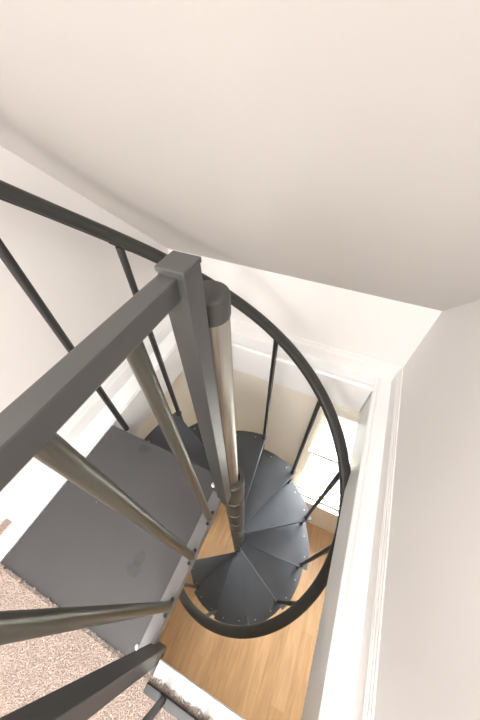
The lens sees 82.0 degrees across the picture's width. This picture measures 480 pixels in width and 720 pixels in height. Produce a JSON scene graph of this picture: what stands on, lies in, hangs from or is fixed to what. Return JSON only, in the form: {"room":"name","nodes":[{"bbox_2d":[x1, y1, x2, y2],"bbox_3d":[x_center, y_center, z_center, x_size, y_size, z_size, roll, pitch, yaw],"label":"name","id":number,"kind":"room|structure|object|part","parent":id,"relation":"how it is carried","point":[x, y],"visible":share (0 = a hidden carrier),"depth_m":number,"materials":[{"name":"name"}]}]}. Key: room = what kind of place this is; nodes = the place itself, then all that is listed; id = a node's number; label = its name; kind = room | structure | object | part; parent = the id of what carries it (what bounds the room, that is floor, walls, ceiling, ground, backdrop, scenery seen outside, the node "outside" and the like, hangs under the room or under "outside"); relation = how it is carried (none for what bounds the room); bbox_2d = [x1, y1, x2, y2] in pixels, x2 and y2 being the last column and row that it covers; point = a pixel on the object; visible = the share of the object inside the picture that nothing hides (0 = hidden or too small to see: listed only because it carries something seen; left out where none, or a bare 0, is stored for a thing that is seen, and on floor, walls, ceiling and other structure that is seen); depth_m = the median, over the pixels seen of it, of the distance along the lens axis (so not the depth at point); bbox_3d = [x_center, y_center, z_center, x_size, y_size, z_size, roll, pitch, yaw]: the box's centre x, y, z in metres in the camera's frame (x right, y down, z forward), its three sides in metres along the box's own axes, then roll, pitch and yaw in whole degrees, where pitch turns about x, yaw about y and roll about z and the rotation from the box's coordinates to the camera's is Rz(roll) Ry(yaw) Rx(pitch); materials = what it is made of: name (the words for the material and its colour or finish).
{"room":"spiral staircase landing","nodes":[
{"label":"spiral staircase landing","id":0,"kind":"room"},
{"bbox_2d":[0,146,168,493],"bbox_3d":[-1.235,0.434,-0.293,0.100,2.532,4.040,18,52,16],"label":"wall","id":1,"kind":"structure","parent":0,"point":[80,277],"depth_m":0.88,"materials":[{"name":"paint"}]},
{"bbox_2d":[0,315,172,523],"bbox_3d":[-1.172,1.105,0.455,0.013,0.098,4.040,18,52,16],"label":"baseboard","id":2,"kind":"structure","parent":1,"relation":"attached to","point":[28,478],"depth_m":1.15,"materials":[{"name":"white paint"}]},
{"bbox_2d":[0,330,175,557],"bbox_3d":[-0.573,0.208,1.272,0.086,0.011,1.308,18,52,16],"label":"trim","id":3,"kind":"structure","parent":1,"relation":"attached to","point":[39,495],"depth_m":1.13,"materials":[{"name":"white paint"}]},
{"bbox_2d":[0,344,182,562],"bbox_3d":[-0.566,0.262,1.368,0.105,0.220,1.292,18,52,16],"label":"trim","id":4,"kind":"structure","parent":1,"relation":"attached to","point":[137,409],"depth_m":1.37,"materials":[{"name":"white paint"}]},
{"bbox_2d":[5,570,244,719],"bbox_3d":[-0.313,0.877,0.841,1.022,0.213,0.059,18,52,16],"label":"trim","id":5,"kind":"structure","parent":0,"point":[190,692],"depth_m":0.71,"materials":[{"name":"white paint"}]},
{"bbox_2d":[134,370,197,439],"bbox_3d":[-1.177,2.125,1.579,0.100,2.510,3.945,18,52,16],"label":"wall","id":6,"kind":"structure","parent":0,"point":[180,388],"depth_m":1.84,"materials":[{"name":"beige paint"}]},
{"bbox_2d":[0,0,479,310],"bbox_3d":[0.392,0.739,-1.043,3.665,2.186,4.260,18,52,16],"label":"ceiling","id":7,"kind":"structure","parent":0,"point":[336,143],"depth_m":0.36,"materials":[{"name":"paint"}]},
{"bbox_2d":[160,503,333,719],"bbox_3d":[0.578,3.553,2.047,3.912,0.100,4.145,18,52,16],"label":"floor","id":8,"kind":"structure","parent":0,"point":[266,677],"depth_m":2.63,"materials":[{"name":"laminate"}]},
{"bbox_2d":[0,180,350,655],"bbox_3d":[-0.043,0.932,1.633,1.104,3.954,1.095,18,52,16],"label":"spiral staircase","id":9,"kind":"structure","parent":8,"relation":"on","point":[78,551],"depth_m":1.05,"materials":[{"name":"metal"}]},
{"bbox_2d":[0,250,230,719],"bbox_3d":[-0.164,0.366,0.559,0.064,1.002,0.480,18,52,16],"label":"guardrail","id":10,"kind":"object","parent":9,"relation":"attached to","point":[29,425],"visible":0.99,"depth_m":0.33,"materials":[{"name":"grey metal"}]},
{"bbox_3d":[-0.244,0.526,0.428,0.036,0.995,0.036,18,52,16],"label":"newel post","id":11,"kind":"part","parent":10,"relation":"part of","materials":[{"name":"grey metal"}]},
{"bbox_3d":[-0.163,0.058,0.195,0.024,0.030,0.408,18,52,16],"label":"rail","id":12,"kind":"part","parent":10,"relation":"part of","materials":[{"name":"grey metal"}]},
{"bbox_3d":[-0.174,0.662,0.901,0.037,0.054,0.452,18,52,16],"label":"rail","id":13,"kind":"part","parent":10,"relation":"part of","materials":[{"name":"grey metal"}]},
{"bbox_3d":[-0.063,0.210,0.679,0.036,0.968,0.036,18,52,16],"label":"newel post","id":14,"kind":"part","parent":10,"relation":"part of","materials":[{"name":"grey metal"}]},
{"bbox_2d":[233,369,359,533],"bbox_3d":[1.397,1.282,2.262,3.912,2.510,0.140,18,52,16],"label":"wall","id":15,"kind":"structure","parent":0,"point":[290,412],"depth_m":1.90,"materials":[{"name":"beige paint"}]},
{"bbox_2d":[291,400,358,516],"bbox_3d":[0.835,0.875,2.135,0.845,1.720,0.185,18,52,16],"label":"window","id":16,"kind":"structure","parent":15,"relation":"in","point":[311,490],"depth_m":2.23,"materials":[{"name":"white paint"}]},
{"bbox_3d":[0.842,1.071,2.373,0.679,0.880,0.030,18,52,16],"label":"sash","id":17,"kind":"part","parent":16,"relation":"part of","materials":[{"name":"beige paint"}]},
{"bbox_3d":[0.847,0.559,1.826,0.679,0.684,0.030,18,52,16],"label":"sash","id":18,"kind":"part","parent":16,"relation":"part of","materials":[{"name":"beige paint"}]},
{"bbox_2d":[168,249,441,369],"bbox_3d":[0.222,-0.202,1.455,1.415,0.672,0.100,18,52,16],"label":"wall","id":19,"kind":"structure","parent":0,"point":[386,330],"depth_m":1.25,"materials":[{"name":"paint"}]},
{"bbox_2d":[231,332,374,411],"bbox_3d":[0.189,0.020,1.564,1.020,0.220,0.106,18,52,16],"label":"trim","id":20,"kind":"structure","parent":19,"relation":"attached to","point":[345,387],"depth_m":1.47,"materials":[{"name":"white paint"}]},
{"bbox_2d":[230,318,399,380],"bbox_3d":[0.200,-0.113,1.479,1.189,0.098,0.013,18,52,16],"label":"baseboard","id":21,"kind":"structure","parent":19,"relation":"attached to","point":[367,365],"depth_m":1.40,"materials":[{"name":"paint"}]},
{"bbox_2d":[374,300,479,719],"bbox_3d":[0.426,0.094,0.062,0.100,2.398,1.790,18,52,16],"label":"wall","id":22,"kind":"structure","parent":0,"point":[429,662],"depth_m":0.63,"materials":[{"name":"paint"}]},
{"bbox_2d":[301,376,390,719],"bbox_3d":[0.453,0.601,1.062,0.090,0.220,1.292,18,52,16],"label":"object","id":23,"kind":"structure","parent":22,"relation":"attached to","point":[331,689],"depth_m":0.89,"materials":[{"name":"white paint"}]},
{"bbox_2d":[353,367,402,719],"bbox_3d":[0.385,0.687,0.789,0.013,0.098,1.790,18,52,16],"label":"baseboard","id":24,"kind":"structure","parent":22,"relation":"attached to","point":[364,706],"depth_m":0.82,"materials":[{"name":"paint"}]},
{"bbox_3d":[0.116,2.223,-0.316,3.665,0.208,2.828,18,52,16],"label":"floor","id":25,"kind":"structure","parent":0,"visible":0},
{"bbox_2d":[0,519,213,719],"bbox_3d":[0.161,2.071,-0.337,3.464,0.020,2.851,18,52,16],"label":"carpet","id":26,"kind":"object","parent":25,"relation":"on","point":[32,669],"visible":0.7,"depth_m":0.74,"materials":[{"name":"beige carpet"}]},
{"bbox_2d":[142,682,197,719],"bbox_3d":[-0.022,0.627,0.304,0.495,0.902,0.032,18,52,16],"label":"guardrail","id":27,"kind":"object","parent":26,"relation":"on","point":[163,701],"visible":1,"depth_m":0.68,"materials":[{"name":"black metal"}]}
]}

